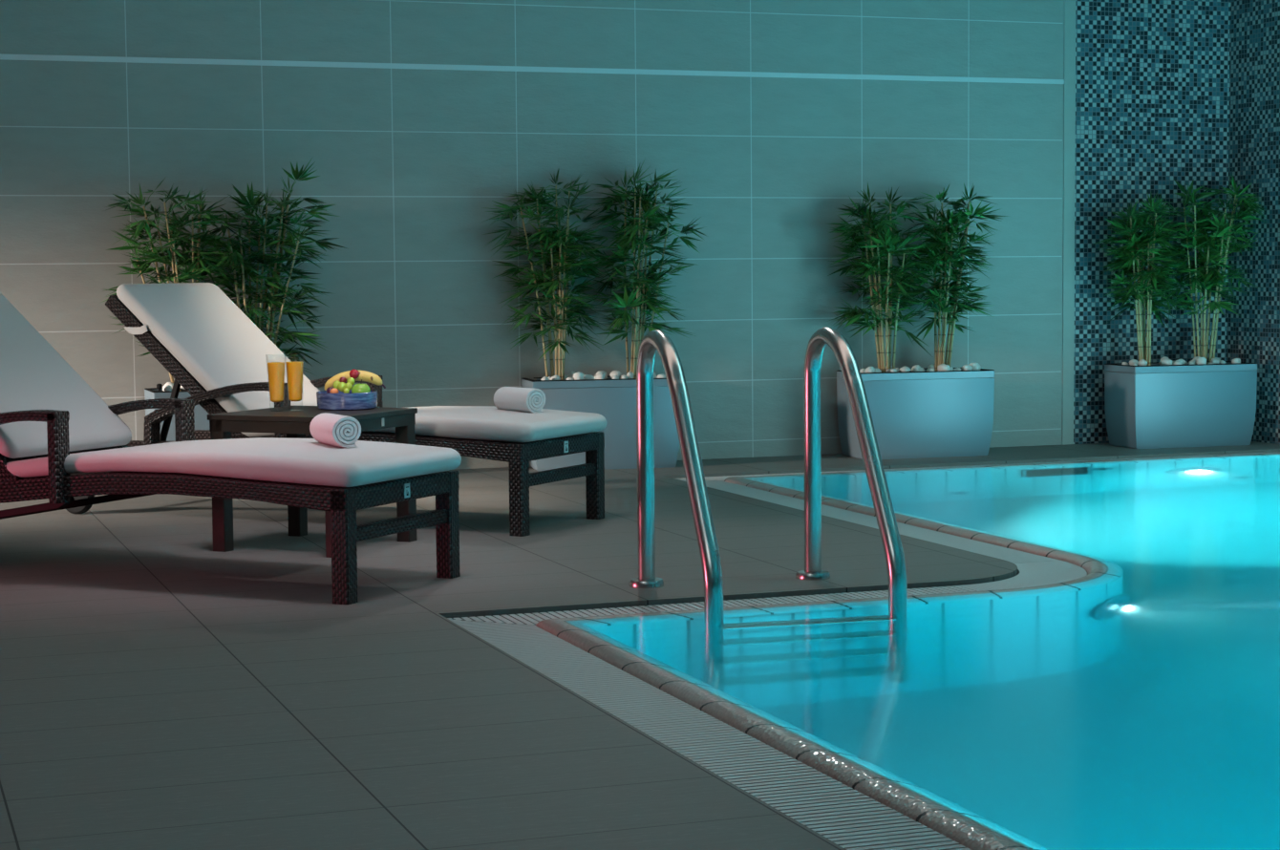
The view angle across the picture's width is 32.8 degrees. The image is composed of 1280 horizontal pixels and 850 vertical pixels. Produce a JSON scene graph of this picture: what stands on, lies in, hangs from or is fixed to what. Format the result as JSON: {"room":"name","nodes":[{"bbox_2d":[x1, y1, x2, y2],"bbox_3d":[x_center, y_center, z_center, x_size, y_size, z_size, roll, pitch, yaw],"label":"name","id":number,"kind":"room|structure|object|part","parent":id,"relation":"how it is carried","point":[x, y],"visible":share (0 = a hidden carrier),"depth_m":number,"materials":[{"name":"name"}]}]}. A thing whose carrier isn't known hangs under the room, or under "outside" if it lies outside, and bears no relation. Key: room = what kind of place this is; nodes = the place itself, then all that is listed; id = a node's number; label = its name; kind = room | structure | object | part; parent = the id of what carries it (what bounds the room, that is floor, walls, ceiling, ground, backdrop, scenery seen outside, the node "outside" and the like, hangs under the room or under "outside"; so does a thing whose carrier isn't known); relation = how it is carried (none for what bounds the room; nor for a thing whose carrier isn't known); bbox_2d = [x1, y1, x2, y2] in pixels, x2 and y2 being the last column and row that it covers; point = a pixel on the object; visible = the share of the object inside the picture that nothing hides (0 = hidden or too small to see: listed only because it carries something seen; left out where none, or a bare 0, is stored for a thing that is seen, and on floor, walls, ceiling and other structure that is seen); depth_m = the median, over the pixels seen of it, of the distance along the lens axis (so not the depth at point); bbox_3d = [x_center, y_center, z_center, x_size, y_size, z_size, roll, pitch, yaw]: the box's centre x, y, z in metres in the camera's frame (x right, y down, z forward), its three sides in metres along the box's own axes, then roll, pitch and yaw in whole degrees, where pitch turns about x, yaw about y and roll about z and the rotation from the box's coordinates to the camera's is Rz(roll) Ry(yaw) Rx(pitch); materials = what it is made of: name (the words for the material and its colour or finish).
{"room":"indoor swimming pool","nodes":[
{"label":"indoor swimming pool","id":0,"kind":"room"},
{"bbox_2d":[0,0,1230,469],"bbox_3d":[-2.222,-1.369,9.746,11.360,3.350,0.120,-2,4,-20],"label":"wall","id":1,"kind":"structure","parent":0,"point":[409,161],"depth_m":10.47,"materials":[{"name":"tile"}]},
{"bbox_2d":[0,53,1064,84],"bbox_3d":[-2.655,-1.608,9.507,10.400,0.024,0.004,-2,4,-20],"label":"trim","id":2,"kind":"structure","parent":1,"relation":"attached to","point":[2,55],"depth_m":10.24,"materials":[{"name":"silver metal"}]},
{"bbox_2d":[1062,0,1076,445],"bbox_3d":[2.227,-1.544,11.271,0.068,3.300,0.006,-2,4,-20],"label":"trim","id":3,"kind":"structure","parent":1,"relation":"attached to","point":[1069,65],"depth_m":11.31,"materials":[{"name":"grey metal"}]},
{"bbox_2d":[0,441,1279,849],"bbox_3d":[0.014,0.696,3.705,11.360,0.050,13.000,-2,4,-20],"label":"floor","id":4,"kind":"structure","parent":0,"point":[160,689],"depth_m":5.09,"materials":[{"name":"grey tile"}]},
{"bbox_2d":[144,384,171,399],"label":"planter","id":5,"kind":"object","parent":4,"relation":"on","point":[150,393],"depth_m":9.45,"materials":[{"name":"silver metal"}]},
{"bbox_2d":[162,384,171,391],"bbox_3d":[-2.068,-0.155,9.497,0.048,0.038,0.044,2,5,27],"label":"pebble","id":6,"kind":"object","parent":5,"relation":"on","point":[166,388],"visible":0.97,"depth_m":9.48,"materials":[{"name":"white stone"}]},
{"bbox_2d":[163,382,173,388],"bbox_3d":[-2.064,-0.165,9.566,0.058,0.049,0.064,2,5,33],"label":"pebble","id":7,"kind":"object","parent":5,"relation":"on","point":[171,384],"visible":0.48,"depth_m":9.55,"materials":[{"name":"white stone"}]},
{"bbox_2d":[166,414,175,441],"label":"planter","id":8,"kind":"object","parent":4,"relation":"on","point":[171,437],"depth_m":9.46,"materials":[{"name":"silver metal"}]},
{"bbox_2d":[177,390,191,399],"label":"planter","id":9,"kind":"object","parent":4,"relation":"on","point":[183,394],"depth_m":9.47,"materials":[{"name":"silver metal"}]},
{"bbox_2d":[101,176,255,390],"bbox_3d":[-1.998,-0.610,9.521,0.704,0.964,0.511,-2,4,-20],"label":"bamboo plant","id":10,"kind":"object","parent":9,"relation":"on","point":[194,271],"visible":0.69,"depth_m":9.53,"materials":[{"name":"green plant"}]},
{"bbox_2d":[191,157,346,374],"bbox_3d":[-1.664,-0.670,9.689,0.708,1.053,0.414,-2,4,-20],"label":"bamboo plant","id":11,"kind":"object","parent":9,"relation":"on","point":[271,300],"visible":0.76,"depth_m":9.69,"materials":[{"name":"green plant"}]},
{"bbox_2d":[0,292,461,604],"bbox_3d":[-1.603,0.015,6.804,2.091,0.896,0.770,1,5,26],"label":"sun lounger","id":12,"kind":"object","parent":4,"relation":"on","point":[60,441],"visible":1,"depth_m":6.52,"materials":[{"name":"wicker"}]},
{"bbox_3d":[-2.031,0.088,6.680,0.663,0.277,0.065,1,5,26],"label":"armrest","id":13,"kind":"part","parent":12,"relation":"part of","materials":[{"name":"wicker"}]},
{"bbox_3d":[-2.059,-0.110,7.018,0.599,0.507,0.520,1,5,26],"label":"backrest panel","id":14,"kind":"part","parent":12,"relation":"part of","materials":[{"name":"fabric"}]},
{"bbox_2d":[0,292,131,458],"bbox_3d":[-2.066,-0.183,7.016,0.613,0.523,0.596,1,5,26],"label":"cushion","id":15,"kind":"object","parent":12,"relation":"on","point":[33,375],"depth_m":7.05,"materials":[{"name":"white fabric"}]},
{"bbox_3d":[-1.765,0.046,7.225,0.663,0.277,0.065,1,5,26],"label":"armrest","id":16,"kind":"part","parent":12,"relation":"part of","materials":[{"name":"wicker"}]},
{"bbox_3d":[-1.676,0.199,6.539,1.920,0.124,0.055,1,5,26],"label":"rail","id":17,"kind":"part","parent":12,"relation":"part of","materials":[{"name":"wicker"}]},
{"bbox_3d":[-1.341,0.170,6.688,1.350,0.060,0.520,1,5,26],"label":"seat panel","id":18,"kind":"part","parent":12,"relation":"part of","materials":[{"name":"wicker"}]},
{"bbox_2d":[2,437,461,487],"bbox_3d":[-1.277,0.110,6.652,1.366,0.107,0.604,1,5,26],"label":"seat cushion","id":19,"kind":"object","parent":12,"relation":"on","point":[94,461],"depth_m":6.42,"materials":[{"name":"white fabric"}]},
{"bbox_3d":[-1.429,0.161,7.045,1.920,0.124,0.055,1,5,26],"label":"rail","id":20,"kind":"part","parent":12,"relation":"part of","materials":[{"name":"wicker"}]},
{"bbox_2d":[309,412,361,447],"bbox_3d":[-0.923,0.017,6.576,0.094,0.096,0.205,-3,5,-28],"label":"rolled towel","id":21,"kind":"object","parent":12,"relation":"on","point":[330,429],"visible":1,"depth_m":6.50,"materials":[{"name":"fabric"}]},
{"bbox_3d":[-0.836,0.342,6.139,0.055,0.326,0.055,1,5,26],"label":"leg","id":22,"kind":"part","parent":12,"relation":"part of","materials":[{"name":"wicker"}]},
{"bbox_3d":[-0.714,0.192,6.383,0.053,0.063,0.560,1,5,26],"label":"foot rail","id":23,"kind":"part","parent":12,"relation":"part of","materials":[{"name":"wicker"}]},
{"bbox_3d":[-0.589,0.303,6.645,0.055,0.326,0.055,1,5,26],"label":"leg","id":24,"kind":"part","parent":12,"relation":"part of","materials":[{"name":"wicker"}]},
{"bbox_2d":[207,405,417,557],"bbox_3d":[-1.111,0.183,7.432,0.514,0.462,0.514,1,4,25],"label":"side table","id":25,"kind":"object","parent":4,"relation":"on","point":[294,421],"visible":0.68,"depth_m":7.31,"materials":[{"name":"brown wood"}]},
{"bbox_3d":[-1.409,0.203,7.322,0.052,0.444,0.052,1,5,25],"label":"leg","id":26,"kind":"part","parent":25,"relation":"part of","materials":[{"name":"brown wood"}]},
{"bbox_2d":[265,359,285,407],"bbox_3d":[-1.243,-0.145,7.431,0.069,0.194,0.069,-4,5,-38],"label":"juice glass","id":27,"kind":"object","parent":25,"relation":"on","point":[275,370],"visible":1,"depth_m":7.41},
{"bbox_2d":[285,362,304,401],"bbox_3d":[-1.186,-0.148,7.473,0.069,0.194,0.069,-3,5,-28],"label":"juice glass","id":28,"kind":"object","parent":25,"relation":"on","point":[294,370],"visible":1,"depth_m":7.45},
{"bbox_3d":[-1.221,0.172,7.730,0.052,0.444,0.052,1,5,25],"label":"leg","id":29,"kind":"part","parent":25,"relation":"part of","materials":[{"name":"brown wood"}]},
{"bbox_3d":[-1.000,0.213,7.135,0.052,0.444,0.052,1,5,25],"label":"leg","id":30,"kind":"part","parent":25,"relation":"part of","materials":[{"name":"brown wood"}]},
{"bbox_2d":[316,389,377,410],"bbox_3d":[-1.014,-0.086,7.525,0.211,0.060,0.211,-2,4,-20],"label":"fruit bowl","id":31,"kind":"object","parent":25,"relation":"on","point":[340,401],"visible":0.89,"depth_m":7.44,"materials":[{"name":"blue ceramic"}]},
{"bbox_2d":[330,388,338,393],"bbox_3d":[-1.051,-0.114,7.471,0.029,0.025,0.029,-2,4,-20],"label":"peach","id":32,"kind":"object","parent":31,"relation":"in","point":[332,391],"visible":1,"depth_m":7.46,"materials":[{"name":"orange food"}]},
{"bbox_2d":[332,381,340,389],"bbox_3d":[-1.047,-0.137,7.511,0.029,0.032,0.029,-2,4,-20],"label":"grape","id":33,"kind":"object","parent":31,"relation":"in","point":[335,383],"visible":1,"depth_m":7.50,"materials":[{"name":"green food"}]},
{"bbox_2d":[339,376,346,383],"bbox_3d":[-1.027,-0.155,7.515,0.026,0.026,0.026,-2,4,-20],"label":"grape","id":34,"kind":"object","parent":33,"relation":"on","point":[342,379],"visible":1,"depth_m":7.50,"materials":[{"name":"food"}]},
{"bbox_2d":[338,382,345,391],"bbox_3d":[-1.026,-0.131,7.492,0.031,0.035,0.031,-2,4,-20],"label":"grape","id":35,"kind":"object","parent":31,"relation":"in","point":[341,386],"visible":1,"depth_m":7.48,"materials":[{"name":"green food"}]},
{"bbox_2d":[342,387,349,393],"bbox_3d":[-1.010,-0.116,7.475,0.021,0.024,0.021,-2,4,-20],"label":"grape","id":36,"kind":"object","parent":31,"relation":"in","point":[346,391],"visible":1,"depth_m":7.47,"materials":[{"name":"green food"}]},
{"bbox_2d":[344,382,352,390],"bbox_3d":[-1.004,-0.133,7.487,0.026,0.029,0.026,-2,4,-20],"label":"grape","id":37,"kind":"object","parent":31,"relation":"in","point":[348,385],"visible":1,"depth_m":7.48,"materials":[{"name":"green food"}]},
{"bbox_2d":[347,377,355,384],"bbox_3d":[-0.998,-0.150,7.508,0.026,0.029,0.026,-2,4,-20],"label":"grape","id":38,"kind":"object","parent":31,"relation":"in","point":[351,379],"visible":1,"depth_m":7.50,"materials":[{"name":"green food"}]},
{"bbox_2d":[324,370,385,390],"bbox_3d":[-0.991,-0.155,7.565,0.215,0.072,0.036,-1,4,0],"label":"banana","id":39,"kind":"object","parent":31,"relation":"in","point":[367,376],"visible":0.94,"depth_m":7.55,"materials":[{"name":"yellow food"}]},
{"bbox_2d":[349,369,359,379],"bbox_3d":[-0.992,-0.177,7.540,0.034,0.034,0.034,-2,4,-20],"label":"plum","id":40,"kind":"object","parent":39,"relation":"on","point":[353,373],"visible":1,"depth_m":7.53,"materials":[{"name":"red food"}]},
{"bbox_2d":[351,379,370,393],"bbox_3d":[-0.961,-0.124,7.487,0.065,0.067,0.065,-2,4,-20],"label":"apple","id":41,"kind":"object","parent":31,"relation":"in","point":[357,388],"visible":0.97,"depth_m":7.46,"materials":[{"name":"green food"}]},
{"bbox_3d":[-0.812,0.182,7.542,0.052,0.444,0.052,1,5,25],"label":"leg","id":42,"kind":"part","parent":25,"relation":"part of","materials":[{"name":"brown wood"}]},
{"bbox_2d":[65,282,606,536],"bbox_3d":[-1.179,-0.099,8.354,2.091,0.896,0.770,2,5,27],"label":"sun lounger","id":43,"kind":"object","parent":4,"relation":"on","point":[210,348],"visible":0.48,"depth_m":8.28,"materials":[{"name":"fabric"}]},
{"bbox_3d":[-1.610,-0.028,8.239,0.663,0.277,0.065,2,5,27],"label":"armrest","id":44,"kind":"part","parent":43,"relation":"part of","materials":[{"name":"wicker"}]},
{"bbox_2d":[116,282,319,412],"bbox_3d":[-1.638,-0.298,8.576,0.613,0.523,0.596,2,5,27],"label":"cushion","id":45,"kind":"object","parent":43,"relation":"on","point":[202,338],"depth_m":8.44,"materials":[{"name":"white fabric"}]},
{"bbox_3d":[-1.258,0.085,8.091,1.920,0.124,0.055,2,5,27],"label":"rail","id":46,"kind":"part","parent":43,"relation":"part of","materials":[{"name":"wicker"}]},
{"bbox_3d":[-1.332,-0.069,8.778,0.663,0.277,0.065,2,5,27],"label":"armrest","id":47,"kind":"part","parent":43,"relation":"part of","materials":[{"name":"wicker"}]},
{"bbox_3d":[-1.000,0.046,8.592,1.920,0.124,0.055,2,5,27],"label":"rail","id":48,"kind":"part","parent":43,"relation":"part of","materials":[{"name":"wicker"}]},
{"bbox_2d":[233,405,606,442],"bbox_3d":[-0.856,-0.004,8.195,1.366,0.107,0.604,2,5,27],"label":"seat cushion","id":49,"kind":"object","parent":43,"relation":"on","point":[433,423],"depth_m":7.84,"materials":[{"name":"white fabric"}]},
{"bbox_3d":[-0.920,0.056,8.233,1.350,0.060,0.520,2,5,27],"label":"seat panel","id":50,"kind":"part","parent":43,"relation":"part of","materials":[{"name":"wicker"}]},
{"bbox_3d":[-0.427,0.228,7.673,0.055,0.326,0.055,2,5,27],"label":"leg","id":51,"kind":"part","parent":43,"relation":"part of","materials":[{"name":"wicker"}]},
{"bbox_2d":[493,386,545,413],"bbox_3d":[-0.451,-0.092,8.134,0.094,0.096,0.205,-4,5,-40],"label":"rolled towel","id":52,"kind":"object","parent":43,"relation":"on","point":[509,398],"visible":0.99,"depth_m":8.07,"materials":[{"name":"white fabric"}]},
{"bbox_3d":[-0.300,0.079,7.914,0.053,0.063,0.560,2,5,27],"label":"foot rail","id":53,"kind":"part","parent":43,"relation":"part of","materials":[{"name":"wicker"}]},
{"bbox_3d":[-0.169,0.190,8.174,0.055,0.326,0.055,2,5,27],"label":"leg","id":54,"kind":"part","parent":43,"relation":"part of","materials":[{"name":"wicker"}]},
{"bbox_2d":[521,374,679,471],"bbox_3d":[-0.187,-0.013,10.322,0.712,0.424,0.322,-1,4,-13],"label":"planter","id":55,"kind":"object","parent":4,"relation":"on","point":[614,399],"visible":0.49,"depth_m":10.18,"materials":[{"name":"silver metal"}]},
{"bbox_2d":[482,168,607,380],"bbox_3d":[-0.416,-0.699,10.159,0.652,1.020,0.374,-2,4,-20],"label":"bamboo plant","id":56,"kind":"object","parent":55,"relation":"on","point":[560,241],"visible":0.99,"depth_m":10.20,"materials":[{"name":"green plant"}]},
{"bbox_2d":[550,374,560,380],"bbox_3d":[-0.396,-0.218,10.196,0.053,0.036,0.054,-1,4,-11],"label":"pebble","id":57,"kind":"object","parent":55,"relation":"on","point":[554,377],"visible":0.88,"depth_m":10.18,"materials":[{"name":"white stone"}]},
{"bbox_2d":[567,370,575,378],"bbox_3d":[-0.323,-0.235,10.344,0.046,0.045,0.045,-1,4,-5],"label":"pebble","id":58,"kind":"object","parent":55,"relation":"on","point":[570,373],"visible":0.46,"depth_m":10.33,"materials":[{"name":"white stone"}]},
{"bbox_2d":[573,371,583,380],"bbox_3d":[-0.290,-0.225,10.193,0.052,0.048,0.051,-1,4,-4],"label":"pebble","id":59,"kind":"object","parent":55,"relation":"on","point":[578,375],"visible":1,"depth_m":10.17,"materials":[{"name":"white stone"}]},
{"bbox_2d":[583,374,594,379],"bbox_3d":[-0.240,-0.220,10.222,0.050,0.033,0.037,0,4,2],"label":"pebble","id":60,"kind":"object","parent":55,"relation":"on","point":[587,376],"visible":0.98,"depth_m":10.21,"materials":[{"name":"white stone"}]},
{"bbox_2d":[596,373,604,379],"bbox_3d":[-0.187,-0.223,10.217,0.044,0.039,0.040,1,4,18],"label":"pebble","id":61,"kind":"object","parent":55,"relation":"on","point":[599,375],"visible":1,"depth_m":10.20,"materials":[{"name":"white stone"}]},
{"bbox_2d":[596,370,607,379],"bbox_3d":[-0.183,-0.235,10.341,0.062,0.044,0.037,-4,5,-40],"label":"pebble","id":62,"kind":"object","parent":55,"relation":"on","point":[601,372],"visible":0.49,"depth_m":10.33,"materials":[{"name":"white stone"}]},
{"bbox_2d":[609,370,621,379],"bbox_3d":[-0.111,-0.236,10.323,0.057,0.048,0.048,-4,5,-41],"label":"pebble","id":63,"kind":"object","parent":55,"relation":"on","point":[613,373],"visible":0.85,"depth_m":10.31,"materials":[{"name":"white stone"}]},
{"bbox_2d":[626,371,633,378],"bbox_3d":[-0.047,-0.231,10.274,0.032,0.044,0.052,0,4,10],"label":"pebble","id":64,"kind":"object","parent":55,"relation":"on","point":[629,374],"visible":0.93,"depth_m":10.25,"materials":[{"name":"white stone"}]},
{"bbox_2d":[583,160,705,378],"bbox_3d":[0.041,-0.736,10.280,0.611,1.070,0.450,-2,4,-20],"label":"bamboo plant","id":65,"kind":"object","parent":55,"relation":"on","point":[641,280],"visible":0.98,"depth_m":10.29,"materials":[{"name":"green plant"}]},
{"bbox_2d":[656,373,665,378],"bbox_3d":[0.103,-0.227,10.279,0.042,0.031,0.045,-4,5,-39],"label":"pebble","id":66,"kind":"object","parent":55,"relation":"on","point":[662,375],"visible":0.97,"depth_m":10.27,"materials":[{"name":"white stone"}]},
{"bbox_2d":[629,326,907,622],"bbox_3d":[0.360,0.571,6.174,0.624,1.682,0.794,-2,4,-15],"label":"pool ladder","id":67,"kind":"object","parent":4,"relation":"attached to","point":[654,340],"visible":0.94,"depth_m":6.17,"materials":[{"name":"silver metal"}]},
{"bbox_3d":[0.109,0.578,6.106,0.051,1.682,0.745,-2,4,-15],"label":"handrail","id":68,"kind":"part","parent":67,"relation":"part of","materials":[{"name":"silver metal"}]},
{"bbox_3d":[0.611,0.564,6.239,0.051,1.682,0.745,-2,4,-15],"label":"handrail","id":69,"kind":"part","parent":67,"relation":"part of","materials":[{"name":"silver metal"}]},
{"bbox_2d":[836,367,994,459],"bbox_3d":[1.366,-0.060,10.788,0.712,0.424,0.322,-2,4,-16],"label":"planter","id":70,"kind":"object","parent":4,"relation":"on","point":[943,414],"visible":0.75,"depth_m":10.65,"materials":[{"name":"silver metal"}]},
{"bbox_2d":[864,366,874,372],"bbox_3d":[1.120,-0.265,10.606,0.059,0.042,0.046,3,5,40],"label":"pebble","id":71,"kind":"object","parent":70,"relation":"on","point":[868,369],"visible":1,"depth_m":10.59,"materials":[{"name":"white stone"}]},
{"bbox_2d":[825,183,936,372],"bbox_3d":[1.197,-0.720,10.691,0.648,0.959,0.463,-2,4,-20],"label":"bamboo plant","id":72,"kind":"object","parent":70,"relation":"on","point":[873,247],"visible":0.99,"depth_m":10.68,"materials":[{"name":"green plant"}]},
{"bbox_2d":[898,365,910,371],"bbox_3d":[1.299,-0.269,10.661,0.052,0.040,0.053,-2,4,-16],"label":"pebble","id":73,"kind":"object","parent":70,"relation":"on","point":[904,369],"visible":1,"depth_m":10.64,"materials":[{"name":"white stone"}]},
{"bbox_2d":[937,363,950,371],"bbox_3d":[1.496,-0.277,10.704,0.070,0.045,0.041,3,5,40],"label":"pebble","id":74,"kind":"object","parent":70,"relation":"on","point":[942,367],"visible":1,"depth_m":10.69,"materials":[{"name":"white stone"}]},
{"bbox_2d":[900,183,1007,371],"bbox_3d":[1.531,-0.729,10.796,0.558,0.954,0.451,-2,4,-20],"label":"bamboo plant","id":75,"kind":"object","parent":70,"relation":"on","point":[941,251],"visible":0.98,"depth_m":10.77,"materials":[{"name":"green plant"}]},
{"bbox_2d":[961,364,972,370],"bbox_3d":[1.614,-0.278,10.738,0.051,0.042,0.052,-3,5,-27],"label":"pebble","id":76,"kind":"object","parent":70,"relation":"on","point":[965,367],"visible":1,"depth_m":10.72,"materials":[{"name":"white stone"}]},
{"bbox_2d":[969,362,981,370],"bbox_3d":[1.657,-0.286,10.777,0.060,0.050,0.065,-4,6,-44],"label":"pebble","id":77,"kind":"object","parent":70,"relation":"on","point":[975,366],"visible":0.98,"depth_m":10.75,"materials":[{"name":"white stone"}]},
{"bbox_2d":[1104,361,1257,448],"bbox_3d":[2.799,-0.107,11.264,0.712,0.424,0.322,-2,4,-17],"label":"planter","id":78,"kind":"object","parent":4,"relation":"on","point":[1155,406],"visible":0.97,"depth_m":11.12,"materials":[{"name":"silver metal"}]},
{"bbox_2d":[1129,359,1138,365],"bbox_3d":[2.545,-0.320,11.205,0.046,0.041,0.045,-3,5,-27],"label":"pebble","id":79,"kind":"object","parent":78,"relation":"on","point":[1132,362],"visible":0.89,"depth_m":11.19,"materials":[{"name":"white stone"}]},
{"bbox_2d":[1137,359,1147,365],"bbox_3d":[2.565,-0.315,11.095,0.052,0.046,0.050,1,4,23],"label":"pebble","id":80,"kind":"object","parent":78,"relation":"on","point":[1141,362],"visible":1,"depth_m":11.08,"materials":[{"name":"white stone"}]},
{"bbox_2d":[1090,192,1194,365],"bbox_3d":[2.583,-0.745,11.149,0.543,0.916,0.485,-2,4,-20],"label":"bamboo plant","id":81,"kind":"object","parent":78,"relation":"on","point":[1135,260],"visible":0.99,"depth_m":11.12,"materials":[{"name":"green plant"}]},
{"bbox_2d":[1160,358,1173,364],"bbox_3d":[2.700,-0.320,11.153,0.051,0.045,0.074,-3,5,-29],"label":"pebble","id":82,"kind":"object","parent":78,"relation":"on","point":[1164,361],"visible":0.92,"depth_m":11.13,"materials":[{"name":"white stone"}]},
{"bbox_2d":[1173,361,1182,364],"bbox_3d":[2.758,-0.311,11.129,0.048,0.031,0.037,-1,4,-10],"label":"pebble","id":83,"kind":"object","parent":78,"relation":"on","point":[1176,362],"visible":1,"depth_m":11.12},
{"bbox_2d":[1196,357,1206,364],"bbox_3d":[2.889,-0.325,11.179,0.051,0.049,0.042,1,4,24],"label":"pebble","id":84,"kind":"object","parent":78,"relation":"on","point":[1201,360],"visible":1,"depth_m":11.16,"materials":[{"name":"white stone"}]},
{"bbox_2d":[1161,173,1268,363],"bbox_3d":[2.945,-0.798,11.251,0.618,1.002,0.550,-2,4,-20],"label":"bamboo plant","id":85,"kind":"object","parent":78,"relation":"on","point":[1222,230],"visible":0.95,"depth_m":11.24,"materials":[{"name":"green plant"}]},
{"bbox_2d":[1210,358,1219,363],"bbox_3d":[2.973,-0.327,11.241,0.052,0.041,0.052,-2,4,-24],"label":"pebble","id":86,"kind":"object","parent":78,"relation":"on","point":[1213,360],"visible":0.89,"depth_m":11.22,"materials":[{"name":"white stone"}]},
{"bbox_2d":[1231,358,1240,363],"bbox_3d":[3.083,-0.327,11.239,0.042,0.040,0.058,2,5,34],"label":"pebble","id":87,"kind":"object","parent":78,"relation":"on","point":[1235,360],"visible":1,"depth_m":11.22,"materials":[{"name":"white stone"}]},
{"bbox_3d":[2.340,0.551,5.964,5.450,0.025,8.885,-2,4,-20],"label":"channel","id":88,"kind":"object","parent":4,"relation":"in","visible":0},
{"bbox_2d":[447,451,1279,849],"bbox_3d":[0.959,0.525,6.253,3.083,0.061,10.387,0,4,11],"label":"grate","id":89,"kind":"object","parent":88,"relation":"on","point":[846,817],"visible":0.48,"depth_m":4.78,"materials":[{"name":"grey plastic"}]},
{"bbox_2d":[1226,0,1279,444],"bbox_3d":[5.385,-0.517,5.623,0.120,4.600,13.120,-2,4,-20],"label":"wall","id":90,"kind":"structure","parent":0,"point":[1253,336],"depth_m":11.38,"materials":[{"name":"tile"}]},
{"bbox_3d":[2.549,1.092,5.906,5.130,1.200,8.566,-2,4,-20],"label":"basin","id":91,"kind":"object","parent":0,"visible":0},
{"bbox_2d":[536,452,1279,849],"bbox_3d":[1.137,0.518,6.161,2.876,0.076,10.128,0,4,11],"label":"pool coping","id":92,"kind":"object","parent":91,"relation":"on","point":[968,833],"visible":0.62,"depth_m":4.76,"materials":[{"name":"grey stone"}]},
{"bbox_2d":[563,453,1279,849],"bbox_3d":[2.531,1.120,5.917,5.219,1.263,8.654,-2,4,-20],"label":"water","id":93,"kind":"object","parent":91,"relation":"in","point":[1135,705],"visible":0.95,"depth_m":5.13,"materials":[{"name":"blue liquid"}]}
]}

